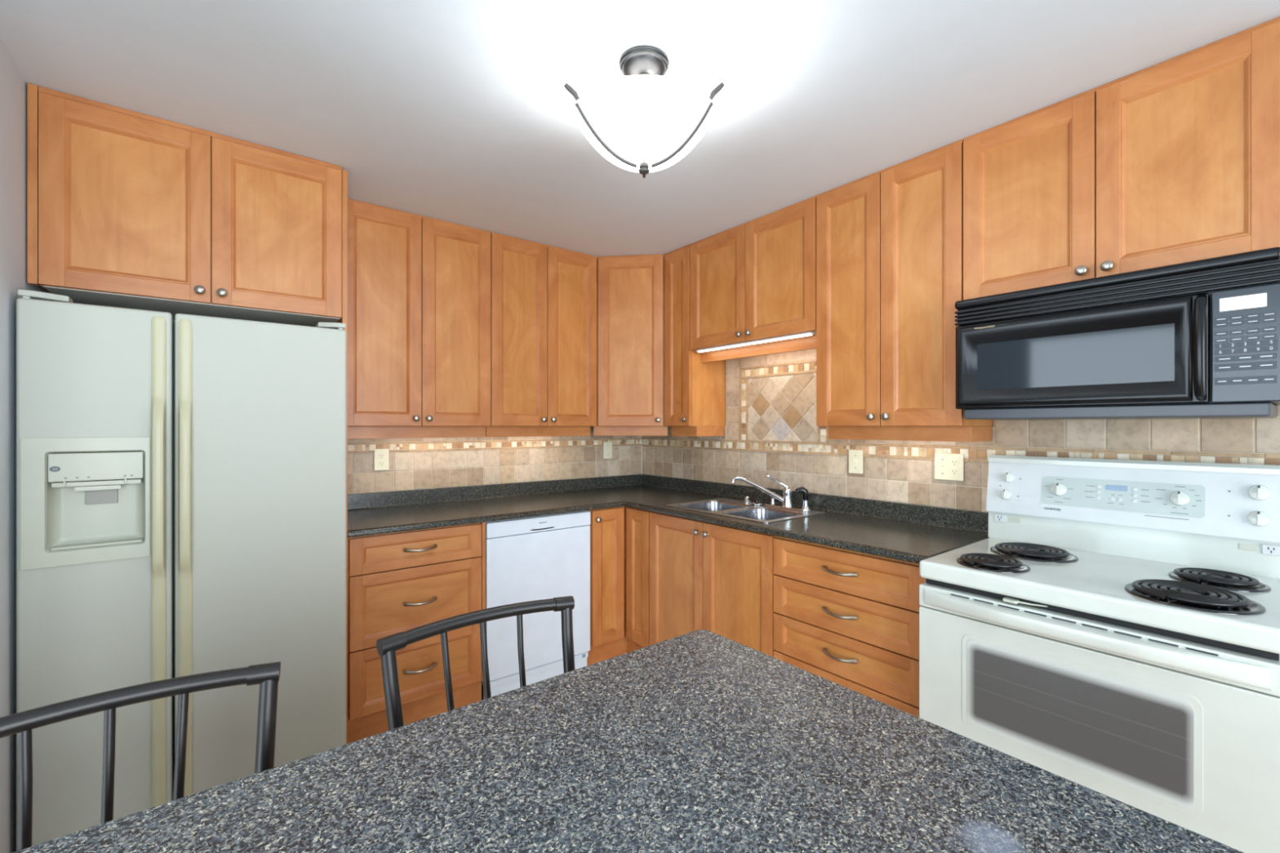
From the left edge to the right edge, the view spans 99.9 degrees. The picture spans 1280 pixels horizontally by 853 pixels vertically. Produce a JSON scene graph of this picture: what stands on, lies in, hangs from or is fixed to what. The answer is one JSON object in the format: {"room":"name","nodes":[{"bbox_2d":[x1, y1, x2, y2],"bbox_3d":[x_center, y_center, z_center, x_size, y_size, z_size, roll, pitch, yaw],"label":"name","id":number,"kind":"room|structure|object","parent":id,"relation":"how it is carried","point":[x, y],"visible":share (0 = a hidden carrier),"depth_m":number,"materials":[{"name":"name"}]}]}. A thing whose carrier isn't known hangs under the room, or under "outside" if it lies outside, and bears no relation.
{"room":"kitchen","nodes":[
{"label":"kitchen","id":0,"kind":"room"},
{"bbox_2d":[0,37,49,852],"bbox_3d":[-1.780,0.154,1.429,0.098,2.434,1.770,0,0,-38],"label":"wall","id":1,"kind":"structure","parent":0,"point":[13,88],"depth_m":1.54,"materials":[{"name":"paint"}]},
{"bbox_2d":[481,684,483,699],"bbox_3d":[-0.414,1.411,0.066,5.700,0.080,5.800,0,0,-38],"label":"floor","id":2,"kind":"structure","parent":0,"point":[482,685],"depth_m":2.77,"materials":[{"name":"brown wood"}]},
{"bbox_2d":[0,661,280,850],"bbox_3d":[-0.565,0.862,0.537,0.433,1.016,0.488,0,0,-38],"label":"bar stool","id":3,"kind":"object","parent":2,"relation":"on","point":[267,675],"visible":0.94,"depth_m":0.72,"materials":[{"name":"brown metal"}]},
{"bbox_2d":[16,288,346,851],"bbox_3d":[-1.674,0.478,2.076,0.843,1.746,0.813,0,0,-38],"label":"refrigerator","id":4,"kind":"object","parent":2,"relation":"on","point":[181,483],"visible":0.84,"depth_m":1.74,"materials":[{"name":"grey metal"}]},
{"bbox_2d":[26,83,347,743],"bbox_3d":[-1.731,0.154,2.169,0.882,2.432,0.665,0,0,-38],"label":"tall cabinet","id":5,"kind":"object","parent":2,"relation":"on","point":[126,209],"visible":0.94,"depth_m":1.88,"materials":[{"name":"brown wood"}]},
{"bbox_2d":[347,522,485,743],"bbox_3d":[-1.156,0.914,2.636,0.594,0.911,0.641,0,0,-38],"label":"base cabinet","id":6,"kind":"object","parent":2,"relation":"on","point":[401,581],"visible":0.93,"depth_m":2.40,"materials":[{"name":"brown wood"}]},
{"bbox_2d":[376,595,574,730],"bbox_3d":[-0.161,0.862,0.855,0.433,1.016,0.488,0,0,-38],"label":"bar stool","id":7,"kind":"object","parent":2,"relation":"on","point":[387,646],"visible":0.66,"depth_m":1.00,"materials":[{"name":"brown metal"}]},
{"bbox_2d":[481,510,590,699],"bbox_3d":[-0.684,0.912,3.006,0.595,0.893,0.585,0,0,-38],"label":"dishwasher","id":8,"kind":"object","parent":2,"relation":"on","point":[544,557],"visible":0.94,"depth_m":2.76,"materials":[{"name":"white metal"}]},
{"bbox_2d":[586,506,650,666],"bbox_3d":[-0.060,0.914,3.383,0.841,0.911,0.821,0,0,-38],"label":"base cabinet","id":9,"kind":"object","parent":2,"relation":"on","point":[620,535],"visible":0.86,"depth_m":3.04,"materials":[{"name":"brown wood"}]},
{"bbox_2d":[347,474,990,564],"bbox_3d":[-0.075,0.403,2.430,2.042,0.108,2.300,0,0,-38],"label":"countertop","id":10,"kind":"structure","parent":9,"relation":"on","point":[907,532],"depth_m":2.64,"materials":[{"name":"stone"}]},
{"bbox_2d":[666,496,825,523],"bbox_3d":[0.529,0.491,2.789,0.466,0.199,0.691,0,0,-38],"label":"sink","id":11,"kind":"object","parent":10,"relation":"in","point":[737,508],"depth_m":2.80,"materials":[{"name":"silver metal"}]},
{"bbox_2d":[749,498,764,505],"bbox_3d":[0.635,0.408,2.923,0.080,0.031,0.080,0,0,-38],"label":"strainer","id":12,"kind":"object","parent":11,"relation":"on","point":[756,503],"visible":1,"depth_m":2.90,"materials":[{"name":"silver metal"}]},
{"bbox_2d":[749,502,764,505],"bbox_3d":[0.635,0.418,2.923,0.080,0.011,0.080,0,0,-38],"label":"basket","id":13,"kind":"object","parent":12,"relation":"on","point":[752,503],"depth_m":2.90,"materials":[{"name":"silver metal"}]},
{"bbox_2d":[731,474,811,511],"bbox_3d":[0.693,0.335,2.820,0.406,0.178,0.154,0,0,25],"label":"faucet","id":14,"kind":"object","parent":10,"relation":"on","point":[786,499],"visible":0.95,"depth_m":2.78,"materials":[{"name":"silver metal"}]},
{"bbox_2d":[760,490,774,504],"bbox_3d":[0.685,0.379,2.874,0.076,0.070,0.026,0,0,33],"label":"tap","id":15,"kind":"object","parent":14,"relation":"attached to","point":[772,499],"visible":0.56,"depth_m":2.85,"materials":[{"name":"silver metal"}]},
{"bbox_2d":[795,486,809,509],"bbox_3d":[0.816,0.358,2.699,0.072,0.112,0.040,0,0,-6],"label":"sprayer","id":16,"kind":"object","parent":14,"relation":"on","point":[803,491],"visible":1,"depth_m":2.69,"materials":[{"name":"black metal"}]},
{"bbox_2d":[12,629,1244,852],"bbox_3d":[-0.118,0.899,0.432,1.288,0.941,0.818,0,0,-38],"label":"table","id":17,"kind":"object","parent":2,"relation":"on","point":[701,740],"visible":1,"depth_m":0.64,"materials":[{"name":"stone"}]},
{"bbox_2d":[648,511,775,657],"bbox_3d":[0.532,0.914,2.792,0.638,0.911,0.834,0,0,-38],"label":"base cabinet","id":18,"kind":"object","parent":2,"relation":"on","point":[715,578],"visible":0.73,"depth_m":2.57,"materials":[{"name":"brown wood"}]},
{"bbox_2d":[773,535,925,717],"bbox_3d":[0.988,0.914,2.211,0.641,0.911,0.639,0,0,-38],"label":"base cabinet","id":19,"kind":"object","parent":2,"relation":"on","point":[849,619],"visible":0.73,"depth_m":2.01,"materials":[{"name":"brown wood"}]},
{"bbox_2d":[919,453,1279,852],"bbox_3d":[1.379,0.726,1.625,0.723,1.230,0.758,0,0,-38],"label":"range","id":20,"kind":"object","parent":2,"relation":"on","point":[1114,632],"visible":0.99,"depth_m":1.47,"materials":[{"name":"metal"}]},
{"bbox_2d":[994,514,1005,522],"bbox_3d":[1.369,0.349,2.044,0.005,0.028,0.036,0,0,-38],"label":"outlet","id":21,"kind":"object","parent":20,"relation":"attached to","point":[997,517],"depth_m":2.04,"materials":[{"name":"white plastic"}]},
{"bbox_2d":[919,537,1279,653],"bbox_3d":[1.361,0.456,1.611,0.600,0.056,0.756,0,0,-38],"label":"cooktop","id":22,"kind":"object","parent":20,"relation":"in","point":[1095,583],"depth_m":1.47,"materials":[{"name":"metal"}]},
{"bbox_2d":[1262,543,1279,555],"bbox_3d":[1.783,0.349,1.517,0.005,0.028,0.036,0,0,-38],"label":"outlet","id":23,"kind":"object","parent":20,"relation":"attached to","point":[1268,549],"depth_m":1.52,"materials":[{"name":"white plastic"}]},
{"bbox_2d":[0,0,1279,257],"bbox_3d":[-0.414,-1.103,0.066,5.700,0.080,5.800,0,0,-38],"label":"ceiling","id":24,"kind":"structure","parent":0,"point":[460,112],"depth_m":1.62,"materials":[{"name":"paint"}]},
{"bbox_2d":[564,44,724,177],"bbox_3d":[0.004,-0.900,1.551,0.438,0.326,0.420,0,0,-38],"label":"ceiling light","id":25,"kind":"object","parent":24,"relation":"attached to","point":[644,121],"visible":1,"depth_m":1.47,"materials":[{"name":"white glass"}]},
{"bbox_2d":[955,247,1279,419],"bbox_3d":[1.489,-0.238,1.732,0.419,0.424,0.757,0,0,-38],"label":"microwave","id":26,"kind":"object","parent":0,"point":[1197,339],"visible":1,"depth_m":1.56,"materials":[{"name":"black plastic"}]},
{"bbox_3d":[1.787,0.154,1.797,0.100,2.434,5.600,0,0,-38],"label":"wall","id":27,"kind":"structure","parent":0,"visible":0},
{"bbox_2d":[664,244,725,436],"bbox_3d":[0.327,-0.502,3.297,0.338,1.121,0.224,0,0,-38],"label":"upper cabinet","id":28,"kind":"object","parent":27,"relation":"attached to","point":[695,391],"visible":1,"depth_m":3.21,"materials":[{"name":"brown wood"}]},
{"bbox_2d":[689,195,817,363],"bbox_3d":[0.656,-0.719,2.879,0.338,0.686,0.836,0,0,-38],"label":"upper cabinet","id":29,"kind":"object","parent":27,"relation":"attached to","point":[753,280],"visible":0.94,"depth_m":2.75,"materials":[{"name":"brown wood"}]},
{"bbox_2d":[696,332,814,352],"bbox_3d":[0.572,-0.435,2.810,0.030,0.012,0.765,0,0,-38],"label":"strip light","id":30,"kind":"object","parent":29,"relation":"attached to","point":[802,335],"visible":1,"depth_m":2.75,"materials":[{"name":"white plastic"}]},
{"bbox_2d":[848,449,862,474],"bbox_3d":[1.049,0.172,2.620,0.016,0.116,0.073,0,0,-38],"label":"light switch","id":31,"kind":"object","parent":27,"relation":"attached to","point":[855,456],"visible":1,"depth_m":2.62,"materials":[{"name":"beige plastic"}]},
{"bbox_2d":[816,138,993,441],"bbox_3d":[1.105,-0.502,2.308,0.338,1.121,0.614,0,0,-38],"label":"upper cabinet","id":32,"kind":"object","parent":27,"relation":"attached to","point":[890,240],"visible":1,"depth_m":2.19,"materials":[{"name":"brown wood"}]},
{"bbox_2d":[934,453,964,481],"bbox_3d":[1.311,0.172,2.286,0.016,0.114,0.116,0,0,-38],"label":"electrical outlet","id":33,"kind":"object","parent":27,"relation":"attached to","point":[948,466],"visible":1,"depth_m":2.28,"materials":[{"name":"beige plastic"}]},
{"bbox_2d":[950,459,959,466],"bbox_3d":[1.327,0.152,2.267,0.002,0.027,0.033,0,0,-38],"label":"receptacle","id":34,"kind":"object","parent":33,"relation":"attached to","point":[953,462],"depth_m":2.27,"materials":[{"name":"beige plastic"}]},
{"bbox_2d":[950,468,959,475],"bbox_3d":[1.327,0.191,2.267,0.002,0.027,0.033,0,0,-38],"label":"receptacle","id":35,"kind":"object","parent":33,"relation":"attached to","point":[953,471],"depth_m":2.27,"materials":[{"name":"beige plastic"}]},
{"bbox_2d":[642,348,1279,512],"bbox_3d":[1.004,0.000,2.700,0.012,0.878,3.186,0,0,-38],"label":"backsplash","id":36,"kind":"structure","parent":27,"relation":"attached to","point":[1220,435],"depth_m":2.58,"materials":[{"name":"tile"}]},
{"bbox_2d":[642,351,1279,512],"bbox_3d":[1.005,0.000,2.705,0.006,0.882,3.194,0,0,-38],"label":"trim","id":37,"kind":"structure","parent":27,"relation":"attached to","point":[814,373],"depth_m":2.58,"materials":[{"name":"tile"}]},
{"bbox_2d":[963,17,1279,300],"bbox_3d":[1.532,-0.757,1.765,0.338,0.611,0.761,0,0,-38],"label":"upper cabinet","id":38,"kind":"object","parent":27,"relation":"attached to","point":[1175,160],"visible":0.84,"depth_m":1.61,"materials":[{"name":"brown wood"}]},
{"bbox_3d":[-2.176,0.154,2.307,5.700,2.434,0.100,0,0,-38],"label":"wall","id":39,"kind":"structure","parent":0,"visible":0},
{"bbox_2d":[373,448,388,471],"bbox_3d":[-1.371,0.176,2.853,0.073,0.114,0.009,0,0,-38],"label":"outlet","id":40,"kind":"object","parent":39,"relation":"attached to","point":[380,456],"visible":1,"depth_m":2.85,"materials":[{"name":"beige plastic"}]},
{"bbox_2d":[377,453,385,458],"bbox_3d":[-1.369,0.156,2.851,0.033,0.027,0.002,0,0,-38],"label":"receptacle","id":41,"kind":"object","parent":40,"relation":"attached to","point":[380,455],"depth_m":2.85,"materials":[{"name":"beige plastic"}]},
{"bbox_2d":[377,460,385,466],"bbox_3d":[-1.369,0.195,2.851,0.033,0.027,0.002,0,0,-38],"label":"receptacle","id":42,"kind":"object","parent":40,"relation":"attached to","point":[380,463],"depth_m":2.85,"materials":[{"name":"beige plastic"}]},
{"bbox_2d":[347,198,490,439],"bbox_3d":[-1.182,-0.502,2.808,0.729,1.121,0.338,0,0,-38],"label":"upper cabinet","id":43,"kind":"object","parent":39,"relation":"attached to","point":[419,286],"visible":0.94,"depth_m":2.69,"materials":[{"name":"brown wood"}]},
{"bbox_2d":[347,426,641,493],"bbox_3d":[-0.785,0.175,3.327,2.026,0.347,0.012,0,0,-38],"label":"backsplash","id":44,"kind":"structure","parent":39,"relation":"attached to","point":[398,460],"depth_m":3.21,"materials":[{"name":"tile"}]},
{"bbox_2d":[347,435,642,494],"bbox_3d":[-0.786,0.177,3.332,2.036,0.353,0.006,0,0,-38],"label":"grout","id":45,"kind":"structure","parent":39,"relation":"attached to","point":[583,462],"depth_m":3.21,"materials":[{"name":"tile"}]},
{"bbox_2d":[485,231,596,436],"bbox_3d":[-0.625,-0.502,3.247,0.684,1.121,0.338,0,0,-38],"label":"upper cabinet","id":46,"kind":"object","parent":39,"relation":"attached to","point":[544,297],"visible":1,"depth_m":3.12,"materials":[{"name":"brown wood"}]},
{"bbox_2d":[603,441,612,458],"bbox_3d":[-0.222,0.166,3.752,0.073,0.118,0.016,0,0,-38],"label":"light switch","id":47,"kind":"object","parent":39,"relation":"attached to","point":[607,446],"visible":1,"depth_m":3.75,"materials":[{"name":"beige plastic"}]},
{"bbox_2d":[593,253,667,435],"bbox_3d":[-0.033,-0.502,3.541,0.603,1.121,0.607,0,0,-38],"label":"upper cabinet","id":48,"kind":"object","parent":39,"relation":"attached to","point":[630,289],"visible":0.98,"depth_m":3.33,"materials":[{"name":"brown wood"}]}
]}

